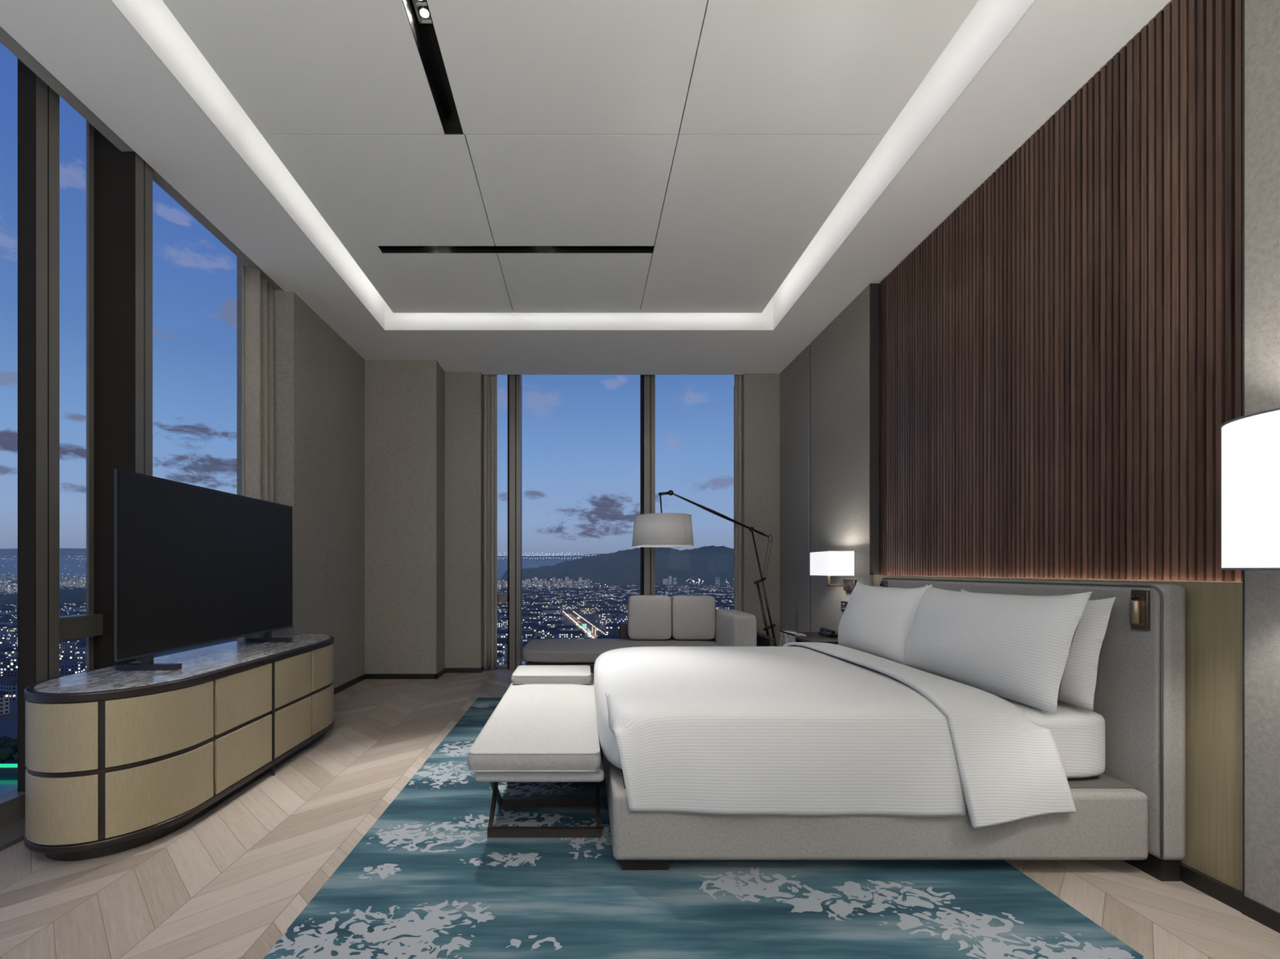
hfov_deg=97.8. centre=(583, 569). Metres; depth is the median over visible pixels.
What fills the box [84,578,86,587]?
apartment tower
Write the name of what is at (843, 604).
socket plate
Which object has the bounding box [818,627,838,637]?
telephone
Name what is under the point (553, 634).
apartment block
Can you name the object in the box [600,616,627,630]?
apartment block
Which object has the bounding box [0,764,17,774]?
wall
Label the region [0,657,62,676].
apartment block
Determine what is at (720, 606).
apartment block
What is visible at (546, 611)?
apartment block
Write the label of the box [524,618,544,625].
apartment block
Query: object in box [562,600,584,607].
apartment block
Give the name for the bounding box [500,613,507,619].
apartment block
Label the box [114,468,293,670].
television
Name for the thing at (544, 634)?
apartment block
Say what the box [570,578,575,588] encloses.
apartment tower
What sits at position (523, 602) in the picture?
apartment block
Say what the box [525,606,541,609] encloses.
apartment block
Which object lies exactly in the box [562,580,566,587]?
apartment tower
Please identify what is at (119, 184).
window
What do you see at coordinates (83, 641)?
apartment block
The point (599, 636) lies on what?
apartment block
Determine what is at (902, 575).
wall
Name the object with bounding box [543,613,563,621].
apartment block
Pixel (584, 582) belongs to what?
apartment tower
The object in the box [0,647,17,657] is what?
apartment block
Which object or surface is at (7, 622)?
apartment block
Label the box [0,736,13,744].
street tree
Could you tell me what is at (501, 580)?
apartment tower
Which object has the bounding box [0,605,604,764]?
ground
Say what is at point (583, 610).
apartment block
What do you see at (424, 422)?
wall
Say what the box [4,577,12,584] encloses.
apartment tower
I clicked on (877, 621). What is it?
pillow
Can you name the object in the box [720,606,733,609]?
apartment block
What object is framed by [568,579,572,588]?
apartment tower
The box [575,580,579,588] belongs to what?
apartment tower
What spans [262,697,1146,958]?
rug
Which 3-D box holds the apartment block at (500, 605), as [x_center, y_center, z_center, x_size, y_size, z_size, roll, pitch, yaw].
[-192.337,98.520,1406.536,37.800,25.300,13.800,0,0,4]
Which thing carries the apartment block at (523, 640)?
on the ground
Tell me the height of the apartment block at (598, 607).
25.600 m
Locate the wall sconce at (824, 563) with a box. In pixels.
[809,551,857,591]
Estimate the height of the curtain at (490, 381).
3.723 m
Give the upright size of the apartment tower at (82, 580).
61.500 m
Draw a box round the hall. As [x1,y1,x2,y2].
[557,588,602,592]
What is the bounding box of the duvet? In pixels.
[594,642,1076,828]
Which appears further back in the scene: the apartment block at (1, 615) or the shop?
the apartment block at (1, 615)
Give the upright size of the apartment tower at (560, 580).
67.500 m
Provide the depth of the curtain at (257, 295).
4.16 m
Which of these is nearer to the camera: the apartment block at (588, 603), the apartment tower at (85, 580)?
the apartment block at (588, 603)
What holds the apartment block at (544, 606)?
on the ground
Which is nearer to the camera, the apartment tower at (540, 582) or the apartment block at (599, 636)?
the apartment block at (599, 636)
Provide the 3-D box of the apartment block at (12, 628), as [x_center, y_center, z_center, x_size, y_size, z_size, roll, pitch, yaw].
[-864.474,98.370,858.737,53.800,25.600,14.800,0,0,14]
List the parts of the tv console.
door, door, door, door, frame, frame, rail, door, door, door, door, door, door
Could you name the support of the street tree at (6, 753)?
on the ground
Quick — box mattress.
[844,660,1105,778]
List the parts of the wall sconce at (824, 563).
lamp shade, bracket arm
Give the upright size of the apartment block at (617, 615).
25.200 m
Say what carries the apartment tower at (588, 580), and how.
on the ground
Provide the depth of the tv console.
2.41 m
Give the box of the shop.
[582,623,586,629]
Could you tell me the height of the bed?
1.115 m
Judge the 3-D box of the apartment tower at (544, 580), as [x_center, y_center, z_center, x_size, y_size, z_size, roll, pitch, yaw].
[-201.167,77.420,2840.000,24.000,67.500,18.000,0,0,0]
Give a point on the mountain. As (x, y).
(702, 565)
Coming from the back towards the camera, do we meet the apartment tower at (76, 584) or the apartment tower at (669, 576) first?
the apartment tower at (669, 576)
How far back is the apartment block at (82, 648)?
652.25 m
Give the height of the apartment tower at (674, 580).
61.500 m
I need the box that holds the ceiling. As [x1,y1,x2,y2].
[0,0,1172,374]
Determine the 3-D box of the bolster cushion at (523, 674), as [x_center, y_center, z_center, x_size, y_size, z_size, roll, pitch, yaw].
[-0.208,0.709,3.790,0.523,0.065,0.396,0,0,0]
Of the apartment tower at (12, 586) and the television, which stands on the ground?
the apartment tower at (12, 586)
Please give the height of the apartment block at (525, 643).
22.500 m
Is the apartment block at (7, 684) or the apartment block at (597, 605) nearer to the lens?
the apartment block at (7, 684)
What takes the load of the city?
on the ground
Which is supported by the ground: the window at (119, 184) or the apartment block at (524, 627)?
the apartment block at (524, 627)
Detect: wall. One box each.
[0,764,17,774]
[236,256,364,688]
[364,360,484,674]
[733,373,779,646]
[779,0,1279,913]
[902,575,1242,582]
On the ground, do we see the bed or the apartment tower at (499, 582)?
the apartment tower at (499, 582)
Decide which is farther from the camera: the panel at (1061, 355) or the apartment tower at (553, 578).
the apartment tower at (553, 578)
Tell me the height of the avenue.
0.001 m
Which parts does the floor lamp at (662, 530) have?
stem, lamp shade, trim, arm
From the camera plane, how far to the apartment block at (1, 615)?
1062.46 m
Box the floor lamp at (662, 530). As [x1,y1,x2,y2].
[631,489,777,646]
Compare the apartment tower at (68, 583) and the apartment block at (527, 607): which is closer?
the apartment block at (527, 607)
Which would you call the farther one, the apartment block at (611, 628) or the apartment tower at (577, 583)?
the apartment tower at (577, 583)
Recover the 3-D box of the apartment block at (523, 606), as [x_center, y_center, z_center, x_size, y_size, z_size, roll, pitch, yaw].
[-135.337,99.920,1405.197,61.800,22.500,14.800,0,0,-4]
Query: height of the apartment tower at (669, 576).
75.500 m
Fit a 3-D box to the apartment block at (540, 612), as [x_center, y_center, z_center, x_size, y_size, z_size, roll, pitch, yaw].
[-111.399,98.370,1191.899,53.800,25.600,14.800,0,0,3]
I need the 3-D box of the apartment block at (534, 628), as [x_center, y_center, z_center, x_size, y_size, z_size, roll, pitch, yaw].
[-76.458,101.470,922.335,37.800,19.400,14.800,0,0,-4]
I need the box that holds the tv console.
[23,634,334,861]
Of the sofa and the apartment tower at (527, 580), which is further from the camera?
the apartment tower at (527, 580)
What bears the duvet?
on the mattress
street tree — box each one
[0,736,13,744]
[0,740,5,748]
[0,746,15,764]
[1,740,17,759]
[12,751,17,763]
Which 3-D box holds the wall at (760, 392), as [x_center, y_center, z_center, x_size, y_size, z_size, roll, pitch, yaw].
[2.221,-0.700,6.580,0.758,3.740,0.440,0,0,0]
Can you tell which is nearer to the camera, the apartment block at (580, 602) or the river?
the river
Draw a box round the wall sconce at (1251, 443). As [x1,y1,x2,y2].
[1219,407,1279,570]
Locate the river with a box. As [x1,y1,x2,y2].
[0,774,17,795]
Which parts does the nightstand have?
folded panel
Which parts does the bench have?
leg, leg, panel, seat frame, floor rail, floor rail, leg, leg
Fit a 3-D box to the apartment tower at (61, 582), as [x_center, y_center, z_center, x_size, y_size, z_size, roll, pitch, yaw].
[-2825.000,83.420,3000.000,30.000,55.500,18.000,0,0,0]
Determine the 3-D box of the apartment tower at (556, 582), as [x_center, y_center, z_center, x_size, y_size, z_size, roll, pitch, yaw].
[-131.771,80.420,2750.000,20.000,61.500,18.000,0,0,0]
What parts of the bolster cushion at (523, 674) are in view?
panel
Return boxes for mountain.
[502,545,733,586]
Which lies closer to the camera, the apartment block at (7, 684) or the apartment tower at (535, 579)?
the apartment block at (7, 684)
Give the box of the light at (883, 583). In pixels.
[880,580,887,587]
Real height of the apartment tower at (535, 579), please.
75.500 m
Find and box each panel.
[872,575,1242,892]
[880,0,1242,582]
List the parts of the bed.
leg, frame, headboard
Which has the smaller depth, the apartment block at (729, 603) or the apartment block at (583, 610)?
the apartment block at (583, 610)
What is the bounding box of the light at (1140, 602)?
[1129,589,1150,631]
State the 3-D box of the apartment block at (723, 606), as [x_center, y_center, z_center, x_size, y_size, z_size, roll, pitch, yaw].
[358.561,98.370,1328.848,53.800,25.600,14.800,0,0,-5]
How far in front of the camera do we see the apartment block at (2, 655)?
570.57 m
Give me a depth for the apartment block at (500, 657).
592.29 m
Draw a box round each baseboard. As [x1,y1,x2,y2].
[333,674,365,694]
[365,666,483,679]
[1180,862,1279,933]
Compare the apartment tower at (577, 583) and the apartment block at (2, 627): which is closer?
the apartment block at (2, 627)
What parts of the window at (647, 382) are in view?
rail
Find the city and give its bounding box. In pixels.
[0,573,733,621]
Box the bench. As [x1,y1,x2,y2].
[466,673,604,838]
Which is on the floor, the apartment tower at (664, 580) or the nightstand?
the nightstand
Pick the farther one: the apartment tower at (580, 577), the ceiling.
the apartment tower at (580, 577)
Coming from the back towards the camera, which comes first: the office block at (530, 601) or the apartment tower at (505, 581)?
the apartment tower at (505, 581)
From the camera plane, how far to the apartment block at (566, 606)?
1546.06 m
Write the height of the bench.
0.420 m
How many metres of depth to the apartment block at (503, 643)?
675.75 m
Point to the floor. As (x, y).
(228, 883)
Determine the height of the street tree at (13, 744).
11.174 m
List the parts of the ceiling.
panel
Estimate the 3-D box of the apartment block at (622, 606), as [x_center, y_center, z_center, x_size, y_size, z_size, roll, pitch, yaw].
[94.398,98.370,1449.767,53.800,25.600,14.800,0,0,-1]
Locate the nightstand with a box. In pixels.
[779,631,838,646]
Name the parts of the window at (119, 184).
sill, rail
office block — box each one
[528,599,545,604]
[547,603,562,614]
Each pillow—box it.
[837,581,932,664]
[902,584,1092,714]
[960,589,1116,711]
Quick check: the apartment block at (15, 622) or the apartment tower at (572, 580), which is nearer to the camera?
the apartment block at (15, 622)
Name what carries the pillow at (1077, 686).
on the mattress
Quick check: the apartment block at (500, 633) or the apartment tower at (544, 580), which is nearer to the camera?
the apartment block at (500, 633)
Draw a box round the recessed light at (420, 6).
[412,0,431,23]
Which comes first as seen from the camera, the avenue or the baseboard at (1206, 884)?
the baseboard at (1206, 884)
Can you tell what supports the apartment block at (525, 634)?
on the ground
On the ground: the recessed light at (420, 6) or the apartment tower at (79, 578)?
the apartment tower at (79, 578)
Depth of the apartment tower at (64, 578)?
3041.11 m
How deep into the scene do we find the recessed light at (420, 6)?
2.43 m
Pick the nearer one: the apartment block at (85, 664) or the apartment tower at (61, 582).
the apartment block at (85, 664)
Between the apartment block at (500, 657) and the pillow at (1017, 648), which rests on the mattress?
the pillow at (1017, 648)
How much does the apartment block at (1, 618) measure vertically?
25.000 m
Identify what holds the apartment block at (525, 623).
on the ground
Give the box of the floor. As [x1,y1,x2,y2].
[0,668,1279,958]
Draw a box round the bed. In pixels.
[602,577,1185,881]
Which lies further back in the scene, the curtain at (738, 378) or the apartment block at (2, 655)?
the apartment block at (2, 655)
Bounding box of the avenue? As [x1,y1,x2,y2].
[562,610,598,638]
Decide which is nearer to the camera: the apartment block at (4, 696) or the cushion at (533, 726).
the cushion at (533, 726)
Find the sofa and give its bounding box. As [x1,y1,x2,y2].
[521,609,774,682]
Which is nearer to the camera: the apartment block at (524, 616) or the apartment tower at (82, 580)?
the apartment block at (524, 616)
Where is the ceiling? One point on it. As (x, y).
(486, 187)
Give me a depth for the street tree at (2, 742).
326.14 m
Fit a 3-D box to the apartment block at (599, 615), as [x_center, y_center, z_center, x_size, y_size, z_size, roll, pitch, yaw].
[56.601,99.920,1186.989,61.800,22.500,14.800,0,0,2]
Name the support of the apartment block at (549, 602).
on the ground
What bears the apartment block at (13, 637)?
on the ground
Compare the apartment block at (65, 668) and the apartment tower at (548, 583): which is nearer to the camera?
the apartment block at (65, 668)
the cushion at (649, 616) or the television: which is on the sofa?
the cushion at (649, 616)
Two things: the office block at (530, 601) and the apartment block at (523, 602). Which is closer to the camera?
the apartment block at (523, 602)
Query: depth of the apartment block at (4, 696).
427.13 m
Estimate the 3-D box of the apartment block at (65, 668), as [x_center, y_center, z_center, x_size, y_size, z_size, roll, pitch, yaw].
[-506.392,98.570,528.908,52.000,25.200,12.000,0,0,3]
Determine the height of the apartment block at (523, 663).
21.900 m
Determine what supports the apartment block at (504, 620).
on the ground
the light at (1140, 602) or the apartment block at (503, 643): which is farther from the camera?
the apartment block at (503, 643)
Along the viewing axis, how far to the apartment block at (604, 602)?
1545.31 m
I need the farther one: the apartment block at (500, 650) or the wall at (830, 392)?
the apartment block at (500, 650)
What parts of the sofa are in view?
seat, arm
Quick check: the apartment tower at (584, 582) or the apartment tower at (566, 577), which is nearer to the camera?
the apartment tower at (584, 582)
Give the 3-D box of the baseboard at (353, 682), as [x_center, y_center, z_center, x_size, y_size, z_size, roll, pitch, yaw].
[-2.475,1.143,5.215,0.290,0.055,1.470,0,0,0]
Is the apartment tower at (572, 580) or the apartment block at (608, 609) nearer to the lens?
the apartment block at (608, 609)
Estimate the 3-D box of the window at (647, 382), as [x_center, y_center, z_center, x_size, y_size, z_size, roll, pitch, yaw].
[0.375,-0.660,6.570,3.150,3.660,0.181,0,0,0]
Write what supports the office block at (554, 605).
on the ground
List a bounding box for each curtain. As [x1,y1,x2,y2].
[241,263,275,639]
[482,374,497,670]
[734,374,742,611]
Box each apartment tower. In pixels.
[0,583,8,592]
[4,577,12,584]
[8,582,17,594]
[12,579,17,592]
[59,580,64,586]
[61,576,67,580]
[64,579,71,586]
[71,580,79,587]
[76,576,83,587]
[80,578,84,587]
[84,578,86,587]
[497,579,501,589]
[499,578,504,588]
[504,580,507,587]
[521,579,525,587]
[524,578,530,589]
[530,580,534,587]
[533,576,537,586]
[537,579,542,589]
[541,578,546,588]
[546,580,550,590]
[551,576,555,587]
[554,579,558,588]
[557,578,562,587]
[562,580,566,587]
[565,576,568,586]
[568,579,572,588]
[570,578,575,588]
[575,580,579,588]
[578,576,582,586]
[582,579,586,588]
[585,578,590,588]
[662,578,667,585]
[668,575,671,584]
[672,577,676,585]
[715,576,719,586]
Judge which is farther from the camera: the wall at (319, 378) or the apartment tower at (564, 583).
the apartment tower at (564, 583)
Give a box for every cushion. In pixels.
[466,682,600,770]
[511,665,591,684]
[627,595,671,639]
[671,595,715,639]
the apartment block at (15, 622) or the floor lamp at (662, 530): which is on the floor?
the floor lamp at (662, 530)
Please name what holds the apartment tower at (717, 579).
on the ground
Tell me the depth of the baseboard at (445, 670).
5.94 m
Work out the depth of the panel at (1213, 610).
2.00 m
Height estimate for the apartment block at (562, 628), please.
19.400 m
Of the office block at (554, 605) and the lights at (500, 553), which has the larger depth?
the lights at (500, 553)
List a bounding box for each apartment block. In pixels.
[0,614,12,617]
[0,617,14,621]
[0,619,13,626]
[0,624,9,638]
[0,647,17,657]
[0,653,8,658]
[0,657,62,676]
[0,675,17,702]
[0,691,10,715]
[1,646,17,649]
[6,624,17,641]
[9,634,17,646]
[12,619,17,625]
[59,638,82,657]
[59,662,83,676]
[74,640,86,658]
[75,641,86,664]
[83,663,86,671]
[497,620,501,627]
[497,630,507,638]
[497,639,507,661]
[497,646,504,653]
[497,653,504,665]
[499,604,507,613]
[500,606,507,613]
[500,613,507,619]
[500,617,507,629]
[521,600,529,604]
[521,604,542,609]
[521,609,543,617]
[521,613,540,624]
[521,624,531,631]
[521,631,535,638]
[521,635,559,644]
[521,641,528,650]
[521,658,527,665]
[523,622,539,625]
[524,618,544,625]
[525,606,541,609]
[530,604,548,608]
[531,625,548,637]
[532,600,551,604]
[535,627,559,638]
[537,608,560,615]
[541,621,563,627]
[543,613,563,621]
[549,631,585,639]
[555,625,577,631]
[559,602,577,609]
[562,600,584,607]
[579,606,594,613]
[585,600,603,607]
[595,611,624,622]
[596,604,608,607]
[596,606,619,609]
[596,608,619,611]
[596,635,619,638]
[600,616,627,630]
[603,600,616,604]
[604,613,627,617]
[604,622,622,635]
[608,602,627,612]
[715,604,726,609]
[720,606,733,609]
[721,605,733,608]
[727,602,733,605]
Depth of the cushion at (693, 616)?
5.77 m
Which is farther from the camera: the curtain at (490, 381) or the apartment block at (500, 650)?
the apartment block at (500, 650)
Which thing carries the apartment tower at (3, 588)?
on the ground
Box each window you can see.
[0,57,152,851]
[497,374,655,670]
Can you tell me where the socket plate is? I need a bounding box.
[840,600,848,611]
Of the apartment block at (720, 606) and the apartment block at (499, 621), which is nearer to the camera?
the apartment block at (499, 621)
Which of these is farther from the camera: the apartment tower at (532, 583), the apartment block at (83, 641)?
the apartment tower at (532, 583)
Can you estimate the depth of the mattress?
2.20 m
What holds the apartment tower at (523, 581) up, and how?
on the ground
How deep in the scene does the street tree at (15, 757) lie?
309.99 m
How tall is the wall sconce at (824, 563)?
0.332 m
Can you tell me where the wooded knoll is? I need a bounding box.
[0,588,86,605]
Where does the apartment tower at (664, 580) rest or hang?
on the ground
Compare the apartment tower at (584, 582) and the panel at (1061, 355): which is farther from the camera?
the apartment tower at (584, 582)
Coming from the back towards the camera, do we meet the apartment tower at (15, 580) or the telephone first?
the apartment tower at (15, 580)
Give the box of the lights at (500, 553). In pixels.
[8,553,729,590]
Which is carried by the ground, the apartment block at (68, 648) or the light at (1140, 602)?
the apartment block at (68, 648)
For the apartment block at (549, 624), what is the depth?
981.30 m
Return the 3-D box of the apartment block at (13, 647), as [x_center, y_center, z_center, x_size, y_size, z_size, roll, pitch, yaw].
[-715.832,103.220,710.356,60.000,15.900,12.000,0,0,-2]
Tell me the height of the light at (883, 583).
0.155 m
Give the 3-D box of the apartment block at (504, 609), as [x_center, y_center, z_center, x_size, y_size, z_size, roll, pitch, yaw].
[-172.354,98.370,1283.685,37.800,25.600,14.800,0,0,-3]
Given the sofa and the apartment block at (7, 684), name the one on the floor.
the sofa

